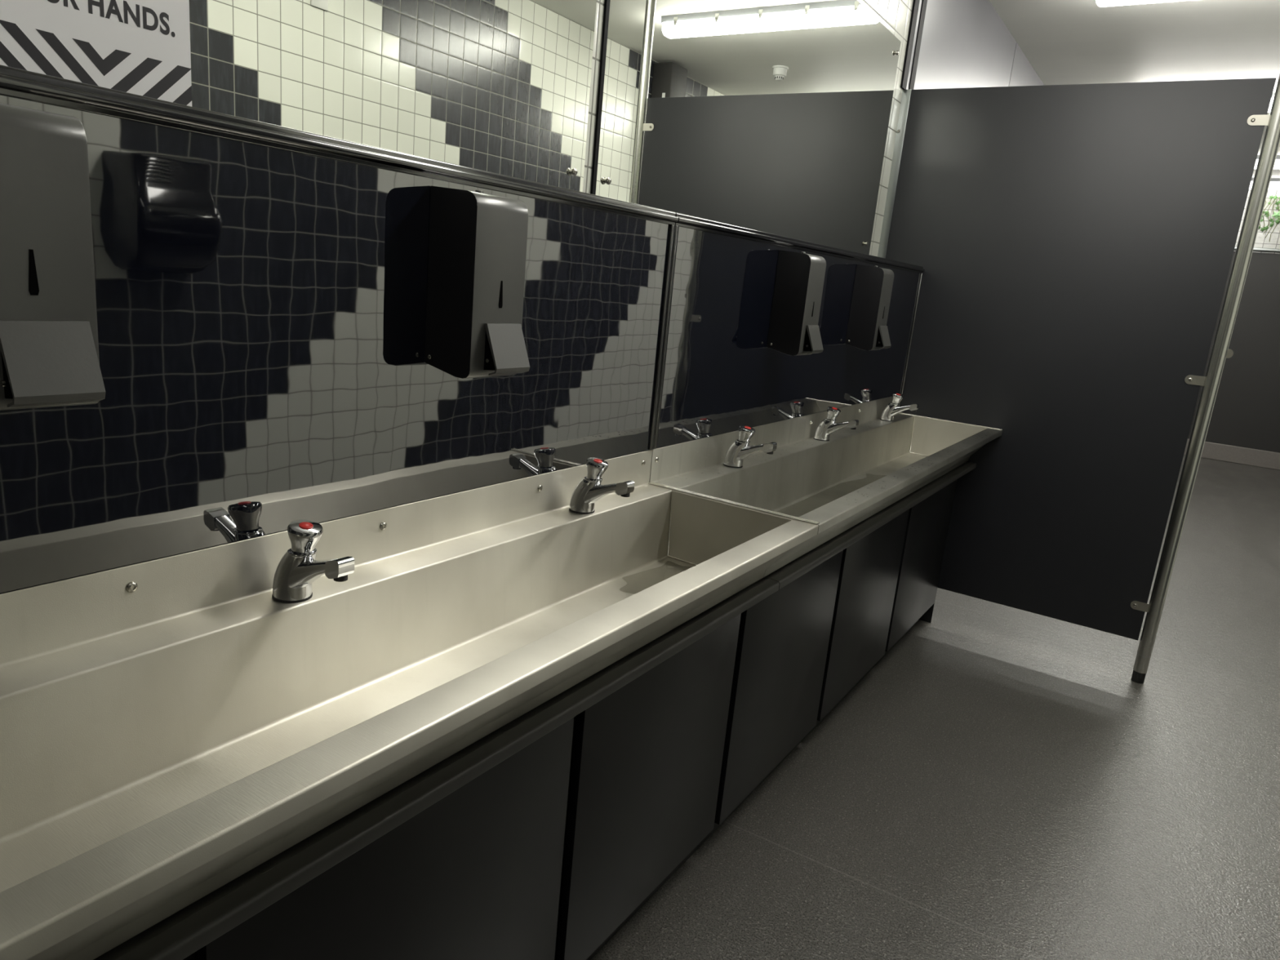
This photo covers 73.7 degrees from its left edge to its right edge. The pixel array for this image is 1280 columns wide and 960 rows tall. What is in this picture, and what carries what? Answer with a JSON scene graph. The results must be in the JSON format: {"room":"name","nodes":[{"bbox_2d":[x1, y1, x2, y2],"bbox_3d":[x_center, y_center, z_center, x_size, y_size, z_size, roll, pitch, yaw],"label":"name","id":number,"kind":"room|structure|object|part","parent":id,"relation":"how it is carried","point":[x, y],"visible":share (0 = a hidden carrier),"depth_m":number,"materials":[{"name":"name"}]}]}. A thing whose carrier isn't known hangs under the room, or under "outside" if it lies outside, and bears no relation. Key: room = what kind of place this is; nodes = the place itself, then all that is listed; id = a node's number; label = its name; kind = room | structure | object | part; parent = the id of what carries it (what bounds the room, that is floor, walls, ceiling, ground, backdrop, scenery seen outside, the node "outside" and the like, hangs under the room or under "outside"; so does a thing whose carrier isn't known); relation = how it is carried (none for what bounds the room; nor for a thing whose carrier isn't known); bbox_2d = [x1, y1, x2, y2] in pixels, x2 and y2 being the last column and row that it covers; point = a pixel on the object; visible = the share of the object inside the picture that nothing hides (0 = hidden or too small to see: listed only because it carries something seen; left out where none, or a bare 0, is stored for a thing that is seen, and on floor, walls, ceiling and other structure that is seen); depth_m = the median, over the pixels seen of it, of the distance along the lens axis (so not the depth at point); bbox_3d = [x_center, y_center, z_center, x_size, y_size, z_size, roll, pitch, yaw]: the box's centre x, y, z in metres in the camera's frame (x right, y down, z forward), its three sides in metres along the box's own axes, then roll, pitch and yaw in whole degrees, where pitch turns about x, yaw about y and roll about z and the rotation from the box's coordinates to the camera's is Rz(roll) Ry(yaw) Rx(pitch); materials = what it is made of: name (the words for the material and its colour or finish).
{"room":"public restroom","nodes":[
{"label":"public restroom","id":0,"kind":"room"},
{"bbox_2d":[0,395,892,594],"bbox_3d":[-0.590,0.259,1.283,0.187,1.470,5.862,14,16,31],"label":"wall ledge","id":1,"kind":"object","parent":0,"point":[891,396],"visible":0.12,"depth_m":1.24,"materials":[{"name":"silver"}]},
{"bbox_2d":[0,64,678,593],"bbox_3d":[-0.484,-0.178,1.086,0.016,0.524,1.980,14,16,31],"label":"mirror","id":2,"kind":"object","parent":1,"relation":"attached to","point":[261,287],"depth_m":1.11,"materials":[{"name":"black"}]},
{"bbox_2d":[0,102,105,410],"bbox_3d":[-0.586,-0.206,0.792,0.126,0.278,0.117,14,16,31],"label":"dispenser","id":3,"kind":"object","parent":2,"relation":"attached to","point":[50,357],"visible":1,"depth_m":0.79,"materials":[{"name":"grey metal"}]},
{"bbox_2d":[0,320,105,407],"bbox_3d":[-0.550,-0.108,0.797,0.030,0.077,0.079,14,16,31],"label":"hood","id":4,"kind":"object","parent":3,"relation":"attached to","point":[44,363],"depth_m":0.79,"materials":[{"name":"grey"}]},
{"bbox_3d":[-0.461,-0.418,1.028,0.015,0.027,1.980,14,16,31],"label":"trim","id":5,"kind":"part","parent":2,"relation":"part of","materials":[{"name":"black"}]},
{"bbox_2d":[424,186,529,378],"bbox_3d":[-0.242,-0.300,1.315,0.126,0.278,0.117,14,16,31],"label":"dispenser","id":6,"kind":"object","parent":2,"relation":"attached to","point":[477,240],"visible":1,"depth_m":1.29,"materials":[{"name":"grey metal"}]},
{"bbox_2d":[484,323,529,375],"bbox_3d":[-0.206,-0.202,1.320,0.030,0.077,0.079,14,16,31],"label":"hood","id":7,"kind":"object","parent":6,"relation":"attached to","point":[505,353],"depth_m":1.31,"materials":[{"name":"grey plastic"}]},
{"bbox_3d":[0.048,-0.311,1.901,0.006,0.498,0.013,14,16,31],"label":"trim","id":8,"kind":"part","parent":2,"relation":"part of","materials":[{"name":"black"}]},
{"bbox_2d":[653,212,924,448],"bbox_3d":[0.592,-0.470,2.722,0.016,0.524,1.982,14,16,31],"label":"mirror","id":9,"kind":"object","parent":1,"relation":"attached to","point":[719,375],"depth_m":2.27,"materials":[{"name":"black"}]},
{"bbox_3d":[0.057,-0.313,1.916,0.006,0.498,0.013,14,16,31],"label":"trim","id":10,"kind":"part","parent":9,"relation":"part of","materials":[{"name":"black"}]},
{"bbox_2d":[766,249,826,355],"bbox_3d":[0.447,-0.486,2.363,0.126,0.278,0.117,14,16,31],"label":"dispenser","id":11,"kind":"object","parent":9,"relation":"attached to","point":[793,329],"visible":1,"depth_m":2.33,"materials":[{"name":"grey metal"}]},
{"bbox_2d":[803,324,823,354],"bbox_3d":[0.483,-0.389,2.368,0.030,0.077,0.079,14,16,31],"label":"hood","id":12,"kind":"object","parent":11,"relation":"attached to","point":[812,342],"depth_m":2.35,"materials":[{"name":"grey plastic"}]},
{"bbox_3d":[0.616,-0.711,2.666,0.015,0.027,1.978,14,16,31],"label":"trim","id":13,"kind":"part","parent":9,"relation":"part of","materials":[{"name":"black"}]},
{"bbox_2d":[844,264,893,350],"bbox_3d":[0.791,-0.580,2.886,0.126,0.278,0.117,14,16,31],"label":"dispenser","id":14,"kind":"object","parent":9,"relation":"attached to","point":[867,328],"visible":1,"depth_m":2.85,"materials":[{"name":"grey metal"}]},
{"bbox_2d":[875,325,891,349],"bbox_3d":[0.827,-0.482,2.891,0.030,0.077,0.079,14,16,31],"label":"hood","id":15,"kind":"object","parent":14,"relation":"attached to","point":[882,339],"depth_m":2.87,"materials":[{"name":"grey plastic"}]},
{"bbox_3d":[1.127,-0.603,3.542,0.006,0.498,0.006,14,16,31],"label":"trim","id":16,"kind":"part","parent":9,"relation":"part of","materials":[{"name":"grey"}]},
{"bbox_2d":[582,0,1044,256],"bbox_3d":[1.263,-0.949,4.198,0.204,2.790,13.050,14,16,31],"label":"wall","id":17,"kind":"structure","parent":0,"point":[965,43],"depth_m":3.70,"materials":[{"name":"grey paint"}]},
{"bbox_2d":[189,0,596,191],"bbox_3d":[-0.580,-0.868,1.023,0.015,0.825,1.815,14,16,31],"label":"wall mirror","id":18,"kind":"object","parent":17,"relation":"attached to","point":[499,86],"visible":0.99,"depth_m":1.44,"materials":[{"name":"white mirror"}]},
{"bbox_2d":[0,0,191,106],"bbox_3d":[-0.648,-0.601,1.022,0.001,0.294,0.222,14,16,31],"label":"poster","id":19,"kind":"object","parent":18,"relation":"attached to","point":[140,47],"visible":0.93,"depth_m":1.04,"materials":[{"name":"white paper"}]},
{"bbox_2d":[590,0,901,254],"bbox_3d":[0.450,-1.146,2.590,0.015,0.822,1.909,14,16,31],"label":"wall mirror","id":20,"kind":"object","parent":17,"relation":"attached to","point":[767,116],"visible":0.99,"depth_m":2.42,"materials":[{"name":"white mirror"}]},
{"bbox_2d":[900,0,927,89],"bbox_3d":[0.924,-0.856,3.679,0.208,2.790,0.148,14,16,31],"label":"trim","id":21,"kind":"structure","parent":17,"relation":"attached to","point":[916,2],"depth_m":3.40,"materials":[{"name":"silver metal"}]},
{"bbox_2d":[591,454,1279,959],"bbox_3d":[2.203,0.710,3.876,2.774,0.100,13.450,14,16,31],"label":"floor","id":22,"kind":"structure","parent":0,"point":[1000,784],"depth_m":2.41,"materials":[{"name":"plastic"}]},
{"bbox_2d":[93,462,976,959],"bbox_3d":[0.124,0.535,2.025,0.348,0.722,3.942,14,16,31],"label":"base cabinet","id":23,"kind":"object","parent":22,"relation":"on","point":[543,836],"visible":0.58,"depth_m":1.48,"materials":[{"name":"black laminate"}]},
{"bbox_3d":[-0.303,0.662,1.182,0.018,0.606,0.616,14,16,31],"label":"door","id":24,"kind":"part","parent":23,"relation":"part of","materials":[{"name":"black laminate"}]},
{"bbox_2d":[0,449,818,959],"bbox_3d":[-0.348,0.244,1.072,0.421,0.260,1.980,14,16,31],"label":"trough","id":25,"kind":"object","parent":23,"relation":"on","point":[171,727],"visible":0.99,"depth_m":1.05,"materials":[{"name":"silver metal"}]},
{"bbox_2d":[271,519,354,603],"bbox_3d":[-0.433,0.114,1.131,0.137,0.111,0.051,14,16,31],"label":"tap","id":26,"kind":"object","parent":25,"relation":"attached to","point":[296,571],"visible":1,"depth_m":1.12,"materials":[{"name":"silver metal"}]},
{"bbox_3d":[-0.432,0.128,1.133,0.085,0.069,0.042,14,16,31],"label":"spout","id":27,"kind":"part","parent":26,"relation":"part of","materials":[{"name":"silver metal"}]},
{"bbox_2d":[333,574,347,582],"bbox_3d":[-0.386,0.125,1.102,0.018,0.007,0.018,14,16,31],"label":"outlet","id":28,"kind":"object","parent":26,"relation":"attached to","point":[339,578],"depth_m":1.09,"materials":[{"name":"black"}]},
{"bbox_2d":[568,457,634,514],"bbox_3d":[-0.076,0.016,1.677,0.137,0.111,0.051,14,16,31],"label":"tap","id":29,"kind":"object","parent":25,"relation":"attached to","point":[589,490],"visible":1,"depth_m":1.67,"materials":[{"name":"silver metal"}]},
{"bbox_3d":[-0.074,0.030,1.679,0.085,0.069,0.042,14,16,31],"label":"spout","id":30,"kind":"part","parent":29,"relation":"part of","materials":[{"name":"silver metal"}]},
{"bbox_2d":[620,493,630,497],"bbox_3d":[-0.028,0.028,1.648,0.018,0.007,0.018,14,16,31],"label":"outlet","id":31,"kind":"object","parent":29,"relation":"attached to","point":[624,495],"depth_m":1.64,"materials":[{"name":"black"}]},
{"bbox_2d":[619,560,692,594],"bbox_3d":[0.062,0.214,1.819,0.157,0.004,0.254,14,16,31],"label":"puddle","id":32,"kind":"object","parent":25,"relation":"in","point":[638,582],"visible":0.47,"depth_m":1.82,"materials":[{"name":"clear liquid"}]},
{"bbox_3d":[-0.267,0.368,1.061,0.080,0.021,1.974,14,16,31],"label":"rail","id":33,"kind":"part","parent":23,"relation":"part of","materials":[{"name":"grey metal"}]},
{"bbox_3d":[0.037,0.567,1.697,0.018,0.600,0.574,14,16,31],"label":"door","id":34,"kind":"part","parent":23,"relation":"part of","materials":[{"name":"black laminate"}]},
{"bbox_3d":[0.376,0.478,2.213,0.018,0.606,0.616,14,16,31],"label":"door","id":35,"kind":"part","parent":23,"relation":"part of","materials":[{"name":"black laminate"}]},
{"bbox_2d":[648,394,1002,577],"bbox_3d":[0.729,-0.048,2.709,0.421,0.260,1.977,14,16,31],"label":"trough","id":36,"kind":"object","parent":23,"relation":"on","point":[803,471],"visible":0.62,"depth_m":2.56,"materials":[{"name":"silver metal"}]},
{"bbox_2d":[723,425,777,467],"bbox_3d":[0.287,-0.083,2.231,0.137,0.111,0.051,14,16,31],"label":"tap","id":37,"kind":"object","parent":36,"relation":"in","point":[740,449],"visible":1,"depth_m":2.23,"materials":[{"name":"silver metal"}]},
{"bbox_3d":[0.289,-0.069,2.233,0.085,0.069,0.042,14,16,31],"label":"spout","id":38,"kind":"part","parent":37,"relation":"part of","materials":[{"name":"silver metal"}]},
{"bbox_2d":[776,473,887,516],"bbox_3d":[0.551,0.086,2.546,0.176,0.004,1.402,14,16,31],"label":"puddle","id":39,"kind":"object","parent":36,"relation":"in","point":[806,505],"visible":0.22,"depth_m":2.70,"materials":[{"name":"clear liquid"}]},
{"bbox_2d":[813,406,858,440],"bbox_3d":[0.634,-0.177,2.761,0.137,0.111,0.051,14,16,31],"label":"tap","id":40,"kind":"object","parent":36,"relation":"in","point":[828,425],"visible":1,"depth_m":2.75,"materials":[{"name":"silver metal"}]},
{"bbox_3d":[0.636,-0.163,2.762,0.085,0.069,0.042,14,16,31],"label":"spout","id":41,"kind":"part","parent":40,"relation":"part of","materials":[{"name":"silver metal"}]},
{"bbox_2d":[880,392,918,421],"bbox_3d":[1.016,-0.281,3.342,0.137,0.111,0.051,14,16,31],"label":"tap","id":42,"kind":"object","parent":36,"relation":"attached to","point":[891,409],"visible":1,"depth_m":3.34,"materials":[{"name":"silver metal"}]},
{"bbox_3d":[1.017,-0.267,3.344,0.085,0.069,0.042,14,16,31],"label":"spout","id":43,"kind":"part","parent":42,"relation":"part of","materials":[{"name":"silver metal"}]},
{"bbox_3d":[0.731,0.381,2.753,0.018,0.606,0.633,14,16,31],"label":"door","id":44,"kind":"part","parent":23,"relation":"part of","materials":[{"name":"black laminate"}]},
{"bbox_3d":[0.804,0.077,2.690,0.080,0.021,1.964,14,16,31],"label":"rail","id":45,"kind":"part","parent":23,"relation":"part of","materials":[{"name":"grey"}]},
{"bbox_3d":[1.100,0.281,3.315,0.018,0.606,0.668,14,16,31],"label":"door","id":46,"kind":"part","parent":23,"relation":"part of","materials":[{"name":"black laminate"}]},
{"bbox_3d":[1.260,0.271,3.614,0.060,0.700,0.003,14,16,31],"label":"panel","id":47,"kind":"part","parent":23,"relation":"part of","materials":[{"name":"black laminate"}]},
{"bbox_2d":[877,73,1279,684],"bbox_3d":[1.532,-0.700,3.272,1.302,2.788,0.048,14,16,31],"label":"screen","id":48,"kind":"object","parent":22,"relation":"on","point":[1074,244],"visible":0.95,"depth_m":3.23,"materials":[{"name":"black laminate"}]},
{"bbox_3d":[2.045,-0.631,2.947,0.048,2.676,0.048,14,16,31],"label":"post","id":49,"kind":"part","parent":48,"relation":"part of","materials":[{"name":"silver metal"}]},
{"bbox_2d":[989,0,1279,177],"bbox_3d":[2.468,-2.088,3.202,2.774,0.100,13.450,14,16,31],"label":"ceiling","id":50,"kind":"structure","parent":0,"point":[1064,42],"depth_m":4.53,"materials":[{"name":"paint"}]},
{"bbox_2d":[1096,0,1191,7],"bbox_3d":[2.576,-2.044,3.490,1.270,0.098,0.136,14,16,31],"label":"light","id":51,"kind":"object","parent":50,"relation":"attached to","point":[1101,3],"visible":1,"depth_m":3.75,"materials":[{"name":"white plastic"}]},
{"bbox_2d":[1248,177,1253,189],"bbox_3d":[5.762,-2.836,8.032,0.022,0.098,0.718,14,16,31],"label":"light","id":52,"kind":"object","parent":50,"relation":"attached to","point":[1252,179],"depth_m":8.28,"materials":[{"name":"silver metal"}]},
{"bbox_2d":[1253,155,1259,168],"bbox_3d":[5.060,-2.652,6.991,0.018,0.098,0.669,14,16,31],"label":"light","id":53,"kind":"object","parent":50,"relation":"attached to","point":[1258,156],"depth_m":7.22,"materials":[{"name":"silver metal"}]},
{"bbox_2d":[1268,92,1275,111],"bbox_3d":[3.845,-2.389,5.419,1.270,0.098,0.136,14,16,31],"label":"light","id":54,"kind":"object","parent":50,"relation":"attached to","point":[1273,93],"visible":0.02,"depth_m":5.30,"materials":[{"name":"silver metal"}]},
{"bbox_2d":[1268,98,1273,111],"bbox_3d":[3.844,-2.372,5.423,1.270,0.064,0.120,14,16,31],"label":"diffuser","id":55,"kind":"object","parent":54,"relation":"attached to","point":[1271,102],"depth_m":5.31,"materials":[{"name":"white"}]},
{"bbox_2d":[1268,177,1279,190],"bbox_3d":[5.918,-2.798,7.935,0.106,0.098,0.773,14,16,31],"label":"light","id":56,"kind":"object","parent":50,"relation":"attached to","point":[1274,184],"depth_m":8.19,"materials":[{"name":"silver metal"}]},
{"bbox_2d":[1273,155,1279,168],"bbox_3d":[5.176,-2.621,6.908,0.056,0.098,0.661,14,16,31],"label":"light","id":57,"kind":"object","parent":50,"relation":"attached to","point":[1277,165],"depth_m":7.14,"materials":[{"name":"silver metal"}]},
{"bbox_2d":[1233,189,1279,253],"bbox_3d":[5.936,-1.666,9.014,2.774,2.790,0.200,14,16,31],"label":"wall","id":58,"kind":"structure","parent":0,"point":[1261,242],"depth_m":8.52,"materials":[{"name":"tile"}]},
{"bbox_2d":[1183,438,1279,470],"bbox_3d":[5.751,-0.381,9.216,2.370,0.175,0.045,14,16,31],"label":"baseboard","id":59,"kind":"structure","parent":58,"relation":"attached to","point":[1212,451],"depth_m":8.88,"materials":[{"name":"plastic"}]},
{"bbox_2d":[1187,251,1279,453],"bbox_3d":[5.852,-1.409,8.976,2.370,1.945,0.030,14,16,31],"label":"panelling","id":60,"kind":"object","parent":58,"relation":"attached to","point":[1246,413],"depth_m":8.72,"materials":[{"name":"grey laminate"}]},
{"bbox_2d":[1234,246,1279,252],"bbox_3d":[5.939,-2.378,8.734,2.370,0.030,0.050,14,16,31],"label":"trim","id":61,"kind":"structure","parent":58,"relation":"attached to","point":[1256,249],"depth_m":8.52,"materials":[{"name":"grey metal"}]},
{"bbox_2d":[1258,195,1279,241],"bbox_3d":[6.224,-2.588,8.443,0.218,0.444,0.140,14,16,31],"label":"ivy plant","id":62,"kind":"object","parent":58,"relation":"attached to","point":[1276,215],"visible":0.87,"depth_m":8.44,"materials":[{"name":"green plant"}]}
]}

